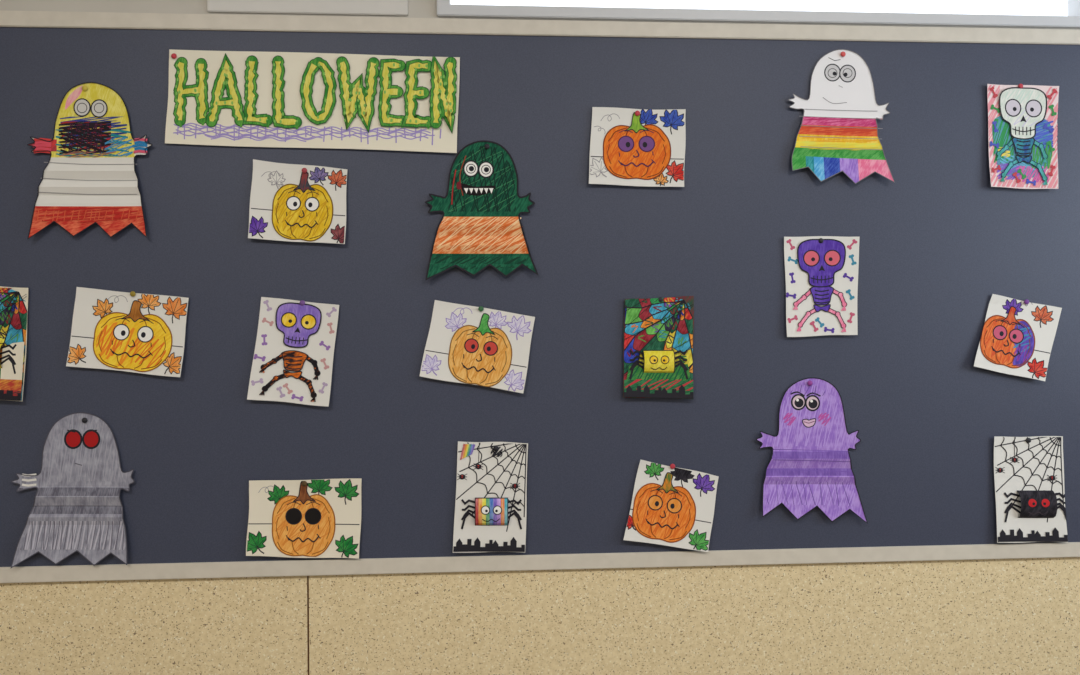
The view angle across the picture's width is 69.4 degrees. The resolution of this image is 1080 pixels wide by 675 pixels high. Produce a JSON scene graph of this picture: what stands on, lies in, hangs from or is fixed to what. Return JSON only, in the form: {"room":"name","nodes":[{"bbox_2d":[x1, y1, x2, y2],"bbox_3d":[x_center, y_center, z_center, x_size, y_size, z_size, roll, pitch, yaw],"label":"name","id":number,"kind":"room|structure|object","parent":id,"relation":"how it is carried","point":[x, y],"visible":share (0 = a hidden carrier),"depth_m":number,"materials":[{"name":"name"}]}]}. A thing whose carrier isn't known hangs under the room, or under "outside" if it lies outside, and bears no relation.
{"room":"classroom","nodes":[
{"label":"classroom","id":0,"kind":"room"},
{"bbox_2d":[307,576,308,674],"bbox_3d":[-0.617,1.043,2.085,0.005,0.820,0.002,0,0,-3],"label":"joint","id":1,"kind":"object","parent":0,"point":[307,576],"depth_m":2.08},
{"bbox_2d":[0,0,1079,29],"bbox_3d":[-0.029,-0.125,2.152,6.000,3.350,0.060,0,0,-3],"label":"wall","id":2,"kind":"structure","parent":0,"point":[416,8],"depth_m":2.07,"materials":[{"name":"paint"}]},
{"bbox_2d":[0,576,307,674],"bbox_3d":[-1.816,1.050,2.010,2.398,0.821,0.008,0,0,-3],"label":"wainscot","id":3,"kind":"structure","parent":2,"relation":"attached to","point":[243,625],"depth_m":2.05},
{"bbox_2d":[207,0,407,15],"bbox_3d":[-0.620,-1.109,2.083,0.527,0.488,0.008,0,0,-3],"label":"panel","id":4,"kind":"object","parent":2,"relation":"attached to","point":[335,7],"depth_m":2.08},
{"bbox_2d":[0,10,1079,582],"bbox_3d":[0.023,-0.115,2.115,4.580,1.484,0.021,0,0,-3],"label":"trim","id":5,"kind":"structure","parent":2,"relation":"attached to","point":[32,19],"depth_m":2.10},
{"bbox_2d":[0,27,1079,566],"bbox_3d":[0.023,-0.115,2.118,4.500,1.402,0.014,0,0,-3],"label":"bulletin board","id":6,"kind":"object","parent":2,"relation":"attached to","point":[936,241],"visible":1,"depth_m":2.12,"materials":[{"name":"fabric"}]},
{"bbox_2d":[0,286,27,400],"bbox_3d":[-1.424,0.015,2.011,0.196,0.302,0.023,0,0,-3],"label":"page","id":7,"kind":"object","parent":6,"relation":"attached to","point":[13,300],"visible":1,"depth_m":2.02,"materials":[{"name":"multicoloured paper"}]},
{"bbox_2d":[10,412,134,568],"bbox_3d":[-1.213,0.394,2.023,0.312,0.398,0.023,0,0,-3],"label":"paper ghost","id":8,"kind":"object","parent":6,"relation":"attached to","point":[77,506],"visible":1,"depth_m":2.03,"materials":[{"name":"grey paper"}]},
{"bbox_2d":[27,82,151,239],"bbox_3d":[-1.170,-0.460,2.027,0.318,0.414,0.020,0,0,-3],"label":"paper ghost","id":9,"kind":"object","parent":6,"relation":"attached to","point":[89,178],"visible":1,"depth_m":2.03,"materials":[{"name":"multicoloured paper"}]},
{"bbox_2d":[66,287,188,376],"bbox_3d":[-1.075,-0.014,2.036,0.309,0.238,0.014,0,0,-3],"label":"page","id":10,"kind":"object","parent":6,"relation":"attached to","point":[111,330],"visible":1,"depth_m":2.04,"materials":[{"name":"white paper"}]},
{"bbox_2d":[247,297,338,406],"bbox_3d":[-0.651,0.038,2.061,0.239,0.291,0.015,0,0,-3],"label":"page","id":11,"kind":"object","parent":6,"relation":"attached to","point":[294,351],"visible":1,"depth_m":2.06,"materials":[{"name":"white paper"}]},
{"bbox_2d":[248,159,347,243],"bbox_3d":[-0.639,-0.358,2.061,0.257,0.225,0.016,0,0,-3],"label":"page","id":12,"kind":"object","parent":6,"relation":"attached to","point":[287,203],"visible":1,"depth_m":2.06,"materials":[{"name":"white paper"}]},
{"bbox_2d":[246,478,361,558],"bbox_3d":[-0.623,0.481,2.062,0.299,0.211,0.014,0,0,-4],"label":"page","id":13,"kind":"object","parent":6,"relation":"attached to","point":[321,518],"visible":1,"depth_m":2.06,"materials":[{"name":"beige paper"}]},
{"bbox_2d":[165,49,459,152],"bbox_3d":[-0.599,-0.625,2.067,0.771,0.268,0.010,0,0,-3],"label":"banner","id":14,"kind":"object","parent":6,"relation":"attached to","point":[217,98],"visible":1,"depth_m":2.07,"materials":[{"name":"beige paper"}]},
{"bbox_2d":[420,300,534,392],"bbox_3d":[-0.167,0.025,2.090,0.310,0.252,0.016,0,0,-3],"label":"page","id":15,"kind":"object","parent":6,"relation":"attached to","point":[465,344],"visible":1,"depth_m":2.09,"materials":[{"name":"white paper"}]},
{"bbox_2d":[425,140,537,279],"bbox_3d":[-0.157,-0.341,2.087,0.303,0.378,0.023,0,0,-3],"label":"paper ghost","id":16,"kind":"object","parent":6,"relation":"attached to","point":[480,227],"visible":1,"depth_m":2.09,"materials":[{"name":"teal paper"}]},
{"bbox_2d":[453,441,527,552],"bbox_3d":[-0.132,0.427,2.088,0.204,0.300,0.022,0,0,-3],"label":"page","id":17,"kind":"object","parent":6,"relation":"attached to","point":[491,501],"visible":1,"depth_m":2.09,"materials":[{"name":"white paper"}]},
{"bbox_2d":[589,107,685,186],"bbox_3d":[0.264,-0.516,2.116,0.268,0.217,0.014,0,0,-3],"label":"page","id":18,"kind":"object","parent":6,"relation":"attached to","point":[647,149],"visible":1,"depth_m":2.12,"materials":[{"name":"white paper"}]},
{"bbox_2d":[623,296,693,398],"bbox_3d":[0.322,0.028,2.115,0.198,0.282,0.022,0,0,-3],"label":"page","id":19,"kind":"object","parent":6,"relation":"attached to","point":[658,336],"visible":1,"depth_m":2.12,"materials":[{"name":"multicoloured paper"}]},
{"bbox_2d":[623,460,718,551],"bbox_3d":[0.356,0.457,2.119,0.266,0.252,0.018,0,0,-3],"label":"page","id":20,"kind":"object","parent":6,"relation":"attached to","point":[675,507],"visible":1,"depth_m":2.12,"materials":[{"name":"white paper"}]},
{"bbox_2d":[756,377,867,523],"bbox_3d":[0.744,0.311,2.140,0.307,0.402,0.022,0,0,-3],"label":"paper ghost","id":21,"kind":"object","parent":6,"relation":"attached to","point":[809,467],"visible":1,"depth_m":2.15,"materials":[{"name":"purple paper"}]},
{"bbox_2d":[784,236,859,336],"bbox_3d":[0.777,-0.141,2.147,0.212,0.278,0.013,0,0,-3],"label":"page","id":22,"kind":"object","parent":6,"relation":"attached to","point":[821,278],"visible":1,"depth_m":2.15,"materials":[{"name":"white paper"}]},
{"bbox_2d":[788,49,894,183],"bbox_3d":[0.827,-0.609,2.147,0.294,0.376,0.020,0,0,-2],"label":"paper ghost","id":23,"kind":"object","parent":6,"relation":"attached to","point":[838,131],"visible":1,"depth_m":2.15,"materials":[{"name":"white paper"}]},
{"bbox_2d":[974,294,1061,380],"bbox_3d":[1.333,0.000,2.178,0.267,0.245,0.019,0,0,-3],"label":"page","id":24,"kind":"object","parent":6,"relation":"attached to","point":[1017,338],"visible":1,"depth_m":2.18,"materials":[{"name":"white paper"}]},
{"bbox_2d":[987,84,1058,188],"bbox_3d":[1.353,-0.561,2.180,0.210,0.293,0.016,0,0,-3],"label":"page","id":25,"kind":"object","parent":6,"relation":"attached to","point":[1022,122],"visible":1,"depth_m":2.18,"materials":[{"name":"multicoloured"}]},
{"bbox_2d":[994,436,1067,542],"bbox_3d":[1.372,0.425,2.178,0.210,0.299,0.022,0,0,-3],"label":"page","id":26,"kind":"object","parent":6,"relation":"attached to","point":[1028,477],"visible":1,"depth_m":2.18,"materials":[{"name":"white paper"}]},
{"bbox_2d":[309,557,1079,674],"bbox_3d":[1.179,1.031,2.190,3.593,0.821,0.008,0,0,-3],"label":"wainscot","id":27,"kind":"structure","parent":2,"relation":"attached to","point":[1021,616],"depth_m":2.14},
{"bbox_2d":[437,0,1079,27],"bbox_3d":[0.645,-1.212,2.185,1.856,0.680,0.068,0,0,-3],"label":"window","id":28,"kind":"structure","parent":2,"relation":"in","point":[445,8],"depth_m":2.15,"materials":[{"name":"grey paint"}]}
]}

